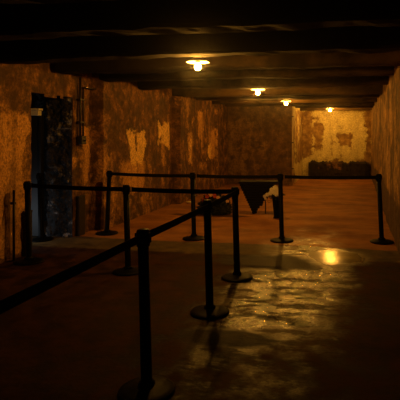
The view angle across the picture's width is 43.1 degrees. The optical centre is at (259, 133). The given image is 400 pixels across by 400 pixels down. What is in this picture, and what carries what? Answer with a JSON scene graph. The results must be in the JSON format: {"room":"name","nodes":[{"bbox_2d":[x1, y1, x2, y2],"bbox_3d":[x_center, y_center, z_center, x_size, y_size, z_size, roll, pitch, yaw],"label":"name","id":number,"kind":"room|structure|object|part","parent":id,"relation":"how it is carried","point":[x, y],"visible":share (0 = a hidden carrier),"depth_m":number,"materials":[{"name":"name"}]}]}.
{"room":"basement museum exhibit","nodes":[
{"label":"basement museum exhibit","id":0,"kind":"room"},
{"bbox_2d":[31,93,72,223],"bbox_3d":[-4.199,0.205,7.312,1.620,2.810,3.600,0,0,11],"label":"door frame","id":1,"kind":"structure","parent":0,"point":[38,100],"depth_m":9.09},
{"bbox_2d":[31,114,43,235],"bbox_3d":[-3.470,0.640,7.704,0.245,1.880,0.105,0,0,3],"label":"door","id":2,"kind":"structure","parent":1,"relation":"in","point":[37,122],"depth_m":7.68,"materials":[{"name":"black metal"}]},
{"bbox_2d":[31,108,42,115],"bbox_3d":[-3.414,-0.335,7.611,0.180,0.110,0.110,0,0,11],"label":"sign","id":3,"kind":"object","parent":2,"relation":"attached to","point":[34,111],"visible":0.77,"depth_m":7.57,"materials":[{"name":"paint"}]},
{"bbox_3d":[-3.367,0.640,7.702,0.040,1.880,0.100,0,0,3],"label":"frame","id":4,"kind":"part","parent":2,"relation":"part of","materials":[{"name":"black metal"}]},
{"bbox_2d":[45,96,71,236],"bbox_3d":[-3.093,0.495,7.686,0.458,2.230,0.090,0,0,11],"label":"door","id":5,"kind":"structure","parent":1,"relation":"attached to","point":[59,111],"depth_m":7.68,"materials":[{"name":"black metal"}]},
{"bbox_2d":[0,63,227,263],"bbox_3d":[-2.723,0.205,7.694,0.307,2.810,16.901,0,0,13],"label":"wall","id":6,"kind":"structure","parent":0,"point":[128,128],"depth_m":8.48,"materials":[{"name":"paint"}]},
{"bbox_2d":[10,190,15,260],"bbox_3d":[-3.082,1.140,6.245,0.053,0.880,0.040,0,0,11],"label":"rod","id":7,"kind":"object","parent":6,"relation":"attached to","point":[13,202],"visible":1,"depth_m":6.23,"materials":[{"name":"metal"}]},
{"bbox_3d":[-3.074,1.140,6.244,0.030,0.880,0.032,0,0,11],"label":"rod","id":8,"kind":"part","parent":7,"relation":"part of","materials":[{"name":"metal"}]},
{"bbox_2d":[76,77,95,143],"bbox_3d":[-2.727,-0.360,7.931,0.122,1.040,0.475,0,0,11],"label":"conduit","id":9,"kind":"object","parent":6,"relation":"attached to","point":[80,139],"visible":1,"depth_m":7.71,"materials":[{"name":"metal"}]},
{"bbox_2d":[0,179,399,399],"bbox_3d":[-1.228,1.580,8.911,7.060,0.013,19.950,0,0,11],"label":"floor","id":10,"kind":"structure","parent":0,"point":[317,317],"depth_m":4.50,"materials":[{"name":"concrete"}]},
{"bbox_2d":[22,210,32,255],"bbox_3d":[-3.031,1.292,6.520,0.060,0.583,0.138,0,0,11],"label":"board","id":11,"kind":"object","parent":10,"relation":"on","point":[23,212],"visible":0.44,"depth_m":6.46,"materials":[{"name":"metal"}]},
{"bbox_2d":[14,181,43,265],"bbox_3d":[-2.848,1.082,6.170,0.344,1.000,0.344,0,0,11],"label":"stanchion","id":12,"kind":"object","parent":10,"relation":"on","point":[29,259],"visible":1,"depth_m":6.14,"materials":[{"name":"black metal"}]},
{"bbox_3d":[-2.860,1.114,6.172,0.104,0.855,0.104,-2,0,11],"label":"post","id":13,"kind":"part","parent":12,"relation":"part of","materials":[{"name":"black metal"}]},
{"bbox_2d":[32,173,53,241],"bbox_3d":[-3.265,1.082,7.460,0.344,1.000,0.344,0,0,11],"label":"stanchion","id":14,"kind":"object","parent":10,"relation":"on","point":[41,238],"visible":0.93,"depth_m":7.43,"materials":[{"name":"black metal"}]},
{"bbox_3d":[-3.277,1.115,7.463,0.104,0.855,0.104,-2,0,11],"label":"post","id":15,"kind":"part","parent":14,"relation":"part of","materials":[{"name":"black metal"}]},
{"bbox_2d":[76,195,85,235],"bbox_3d":[-2.790,1.272,7.788,0.060,0.623,0.188,0,0,11],"label":"board","id":16,"kind":"object","parent":10,"relation":"on","point":[80,200],"visible":1,"depth_m":7.73,"materials":[{"name":"wood"}]},
{"bbox_2d":[96,170,117,235],"bbox_3d":[-2.418,1.075,7.900,0.344,0.999,0.344,0,0,11],"label":"stanchion","id":17,"kind":"object","parent":10,"relation":"on","point":[107,232],"visible":1,"depth_m":7.87,"materials":[{"name":"black metal"}]},
{"bbox_3d":[-2.397,1.107,7.896,0.104,0.855,0.104,3,0,11],"label":"post","id":18,"kind":"part","parent":17,"relation":"part of","materials":[{"name":"black metal"}]},
{"bbox_2d":[112,172,188,176],"bbox_3d":[-1.684,0.631,7.710,1.351,0.065,0.012,0,0,15],"label":"belt","id":19,"kind":"object","parent":17,"relation":"attached to","point":[113,173],"visible":1,"depth_m":7.72,"materials":[{"name":"black fabric"}]},
{"bbox_2d":[113,185,137,275],"bbox_3d":[-1.508,1.081,5.722,0.344,1.000,0.344,0,0,11],"label":"stanchion","id":20,"kind":"object","parent":10,"relation":"on","point":[127,270],"visible":0.91,"depth_m":5.69,"materials":[{"name":"black metal"}]},
{"bbox_2d":[31,183,121,190],"bbox_3d":[-2.178,0.637,5.946,1.333,0.062,0.012,0,0,18],"label":"belt","id":21,"kind":"object","parent":20,"relation":"attached to","point":[63,187],"visible":0.99,"depth_m":5.95,"materials":[{"name":"black fabric"}]},
{"bbox_3d":[-1.520,1.113,5.724,0.104,0.855,0.104,-2,0,11],"label":"post","id":22,"kind":"part","parent":20,"relation":"part of","materials":[{"name":"black metal"}]},
{"bbox_2d":[118,228,174,399],"bbox_3d":[-0.694,1.082,3.069,0.344,1.000,0.344,0,0,11],"label":"stanchion","id":23,"kind":"object","parent":10,"relation":"on","point":[148,386],"visible":0.99,"depth_m":3.04,"materials":[{"name":"black metal"}]},
{"bbox_2d":[0,235,139,313],"bbox_3d":[-0.876,0.633,2.220,0.012,0.056,1.655,0,0,10],"label":"belt","id":24,"kind":"object","parent":23,"relation":"attached to","point":[24,295],"visible":1,"depth_m":2.21,"materials":[{"name":"black fabric"}]},
{"bbox_3d":[-0.706,1.115,3.071,0.104,0.855,0.104,-2,0,11],"label":"post","id":25,"kind":"part","parent":23,"relation":"part of","materials":[{"name":"black metal"}]},
{"bbox_2d":[149,203,208,236],"bbox_3d":[-0.581,0.634,3.747,0.012,0.056,1.295,0,0,12],"label":"belt","id":26,"kind":"object","parent":23,"relation":"attached to","point":[170,224],"visible":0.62,"depth_m":3.64,"materials":[{"name":"black fabric"}]},
{"bbox_2d":[183,172,203,240],"bbox_3d":[-0.992,1.079,7.527,0.344,1.000,0.344,0,0,11],"label":"stanchion","id":27,"kind":"object","parent":10,"relation":"on","point":[194,237],"visible":0.96,"depth_m":7.50,"materials":[{"name":"black metal"}]},
{"bbox_3d":[-1.004,1.111,7.530,0.104,0.855,0.104,-2,0,11],"label":"post","id":28,"kind":"part","parent":27,"relation":"part of","materials":[{"name":"black metal"}]},
{"bbox_2d":[190,199,228,319],"bbox_3d":[-0.443,1.080,4.420,0.344,1.000,0.344,0,0,11],"label":"stanchion","id":29,"kind":"object","parent":10,"relation":"on","point":[209,311],"visible":0.94,"depth_m":4.39,"materials":[{"name":"black metal"}]},
{"bbox_3d":[-0.455,1.113,4.423,0.104,0.855,0.104,-2,0,11],"label":"post","id":30,"kind":"part","parent":29,"relation":"part of","materials":[{"name":"black metal"}]},
{"bbox_2d":[212,190,235,206],"bbox_3d":[-0.347,0.632,4.952,0.012,0.056,1.000,0,0,10],"label":"belt","id":31,"kind":"object","parent":29,"relation":"attached to","point":[222,199],"visible":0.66,"depth_m":4.89,"materials":[{"name":"black fabric"}]},
{"bbox_2d":[196,194,231,214],"bbox_3d":[-0.892,1.352,9.939,0.804,0.445,0.628,0,0,11],"label":"flower wreath","id":32,"kind":"object","parent":10,"relation":"on","point":[224,208],"visible":0.61,"depth_m":9.79,"materials":[{"name":"green plant"}]},
{"bbox_2d":[221,187,252,282],"bbox_3d":[-0.251,1.079,5.483,0.344,1.000,0.344,0,0,11],"label":"stanchion","id":33,"kind":"object","parent":10,"relation":"on","point":[236,276],"visible":0.94,"depth_m":5.46,"materials":[{"name":"black metal"}]},
{"bbox_2d":[131,187,229,193],"bbox_3d":[-0.880,0.636,5.603,1.200,0.062,0.012,0,0,11],"label":"belt","id":34,"kind":"object","parent":33,"relation":"attached to","point":[133,189],"visible":0.98,"depth_m":5.60,"materials":[{"name":"black fabric"}]},
{"bbox_3d":[-0.263,1.112,5.486,0.104,0.855,0.104,-2,0,11],"label":"post","id":35,"kind":"part","parent":33,"relation":"part of","materials":[{"name":"black metal"}]},
{"bbox_2d":[239,180,277,213],"bbox_3d":[-0.027,1.256,9.934,0.770,0.653,0.330,0,0,3],"label":"stand","id":36,"kind":"object","parent":10,"relation":"on","point":[253,190],"visible":0.85,"depth_m":9.81,"materials":[{"name":"fabric"}]},
{"bbox_2d":[263,185,285,217],"bbox_3d":[0.306,1.266,9.401,0.372,0.627,0.371,0,0,39],"label":"flower vase","id":37,"kind":"object","parent":10,"relation":"on","point":[273,192],"visible":0.75,"depth_m":9.34,"materials":[{"name":"black ceramic"}]},
{"bbox_2d":[270,173,293,242],"bbox_3d":[0.323,1.079,7.379,0.344,1.000,0.344,0,0,11],"label":"stanchion","id":38,"kind":"object","parent":10,"relation":"on","point":[281,239],"visible":1,"depth_m":7.35,"materials":[{"name":"black metal"}]},
{"bbox_2d":[197,174,276,178],"bbox_3d":[-0.335,0.634,7.453,1.244,0.063,0.012,0,0,6],"label":"belt","id":39,"kind":"object","parent":38,"relation":"attached to","point":[198,175],"visible":1,"depth_m":7.45,"materials":[{"name":"black fabric"}]},
{"bbox_3d":[0.311,1.111,7.382,0.104,0.855,0.104,-2,0,11],"label":"post","id":40,"kind":"part","parent":38,"relation":"part of","materials":[{"name":"black metal"}]},
{"bbox_2d":[308,160,368,175],"bbox_3d":[2.829,1.276,17.999,2.160,0.648,0.299,0,0,11],"label":"ledge","id":41,"kind":"object","parent":10,"relation":"on","point":[340,168],"visible":0.8,"depth_m":17.91,"materials":[{"name":"stone"}]},
{"bbox_2d":[370,174,393,244],"bbox_3d":[1.778,1.081,7.296,0.344,0.999,0.344,0,0,11],"label":"stanchion","id":42,"kind":"object","parent":10,"relation":"on","point":[381,240],"visible":1,"depth_m":7.27,"materials":[{"name":"black metal"}]},
{"bbox_2d":[285,175,375,178],"bbox_3d":[1.030,0.635,7.342,1.335,0.064,0.012,0,0,3],"label":"belt","id":43,"kind":"object","parent":42,"relation":"attached to","point":[286,176],"visible":1,"depth_m":7.34,"materials":[{"name":"black fabric"}]},
{"bbox_3d":[1.757,1.113,7.300,0.104,0.855,0.104,-3,0,11],"label":"post","id":44,"kind":"part","parent":42,"relation":"part of","materials":[{"name":"black metal"}]},
{"bbox_2d":[227,106,291,184],"bbox_3d":[-0.061,0.205,15.642,2.140,2.810,0.040,0,0,11],"label":"wall partition","id":45,"kind":"structure","parent":0,"point":[259,139],"depth_m":15.62,"materials":[{"name":"paint"}]},
{"bbox_2d":[292,106,302,183],"bbox_3d":[1.278,0.205,16.959,0.036,2.810,3.100,0,0,11],"label":"wall","id":46,"kind":"structure","parent":0,"point":[297,119],"depth_m":16.91,"materials":[{"name":"paint"}]},
{"bbox_2d":[292,107,293,184],"bbox_3d":[1.007,0.370,15.398,0.060,2.420,0.090,0,0,11],"label":"pipe","id":47,"kind":"object","parent":46,"relation":"attached to","point":[292,107],"visible":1,"depth_m":15.36,"materials":[{"name":"paint"}]},
{"bbox_2d":[302,110,371,175],"bbox_3d":[2.766,0.205,18.203,2.600,2.810,0.058,0,0,11],"label":"wall","id":48,"kind":"structure","parent":0,"point":[337,135],"depth_m":18.19,"materials":[{"name":"paint"}]},
{"bbox_2d":[371,66,399,254],"bbox_3d":[2.156,0.205,8.293,0.042,2.810,19.900,0,0,11],"label":"wall","id":49,"kind":"structure","parent":0,"point":[385,115],"depth_m":8.36,"materials":[{"name":"paint"}]},
{"bbox_3d":[-1.228,-1.199,8.911,7.060,0.031,19.950,0,0,11],"label":"ceiling","id":50,"kind":"structure","parent":0,"visible":0},
{"bbox_2d":[0,0,113,3],"bbox_3d":[-1.202,-1.042,3.127,4.770,0.376,0.338,0,0,11],"label":"ceiling beam","id":51,"kind":"structure","parent":50,"relation":"attached to","point":[1,1],"depth_m":3.25,"materials":[{"name":"concrete"}]},
{"bbox_2d":[186,57,208,69],"bbox_3d":[-0.742,-0.985,5.953,0.276,0.452,0.276,0,0,11],"label":"pendant lamp","id":52,"kind":"object","parent":50,"relation":"hanging from","point":[197,60],"visible":0.78,"depth_m":5.93,"materials":[{"name":"metal"}]},
{"bbox_3d":[-0.742,-0.878,5.953,0.276,0.053,0.276,0,0,11],"label":"lamp shade","id":53,"kind":"part","parent":52,"relation":"part of","materials":[{"name":"white ceramic"}]},
{"bbox_3d":[-0.742,-0.802,5.953,0.076,0.087,0.076,0,0,11],"label":"bulb","id":54,"kind":"part","parent":52,"relation":"part of","materials":[{"name":"beige glass"}]},
{"bbox_2d":[0,0,399,40],"bbox_3d":[-0.978,-1.044,4.307,4.770,0.373,0.336,0,0,11],"label":"ceiling beam","id":55,"kind":"structure","parent":50,"relation":"attached to","point":[114,18],"depth_m":4.12,"materials":[{"name":"concrete"}]},
{"bbox_2d":[0,26,399,63],"bbox_3d":[-0.742,-1.035,5.550,4.770,0.390,0.329,0,0,11],"label":"ceiling beam","id":56,"kind":"structure","parent":50,"relation":"attached to","point":[350,39],"depth_m":5.40,"materials":[{"name":"concrete"}]},
{"bbox_2d":[55,51,399,73],"bbox_3d":[-0.515,-1.040,6.745,4.770,0.381,0.334,0,0,11],"label":"ceiling beam","id":57,"kind":"structure","parent":50,"relation":"attached to","point":[338,59],"depth_m":6.58,"materials":[{"name":"concrete"}]},
{"bbox_2d":[99,66,394,81],"bbox_3d":[-0.293,-1.044,7.914,4.770,0.371,0.316,0,0,11],"label":"ceiling beam","id":58,"kind":"structure","parent":50,"relation":"attached to","point":[376,70],"depth_m":7.75,"materials":[{"name":"concrete"}]},
{"bbox_2d":[137,76,388,90],"bbox_3d":[-0.043,-1.031,9.227,4.770,0.397,0.308,0,0,11],"label":"ceiling beam","id":59,"kind":"structure","parent":50,"relation":"attached to","point":[354,81],"depth_m":9.08,"materials":[{"name":"concrete"}]},
{"bbox_2d":[172,85,382,96],"bbox_3d":[0.287,-1.026,10.964,4.770,0.408,0.314,0,0,11],"label":"ceiling beam","id":60,"kind":"structure","parent":50,"relation":"attached to","point":[371,89],"depth_m":10.81,"materials":[{"name":"concrete"}]},
{"bbox_2d":[196,94,379,100],"bbox_3d":[0.552,-1.038,12.363,4.770,0.385,0.333,0,0,11],"label":"ceiling beam","id":61,"kind":"structure","parent":50,"relation":"attached to","point":[297,97],"depth_m":12.23,"materials":[{"name":"concrete"}]},
{"bbox_2d":[212,98,376,103],"bbox_3d":[0.832,-1.035,13.834,4.770,0.391,0.332,0,0,11],"label":"ceiling beam","id":62,"kind":"structure","parent":50,"relation":"attached to","point":[361,100],"depth_m":13.67,"materials":[{"name":"concrete"}]},
{"bbox_2d":[225,102,374,106],"bbox_3d":[1.092,-1.034,15.205,4.770,0.392,0.307,0,0,11],"label":"ceiling beam","id":63,"kind":"structure","parent":50,"relation":"attached to","point":[337,103],"depth_m":14.98,"materials":[{"name":"wood"}]},
{"bbox_2d":[295,105,372,107],"bbox_3d":[2.394,-1.026,16.165,2.570,0.409,0.269,0,0,11],"label":"ceiling beam","id":64,"kind":"structure","parent":50,"relation":"attached to","point":[359,106],"depth_m":16.06,"materials":[{"name":"wood"}]},
{"bbox_2d":[300,107,371,110],"bbox_3d":[2.641,-1.023,17.463,2.570,0.414,0.332,0,0,11],"label":"ceiling beam","id":65,"kind":"structure","parent":50,"relation":"attached to","point":[336,108],"depth_m":17.38,"materials":[{"name":"wood"}]}
]}

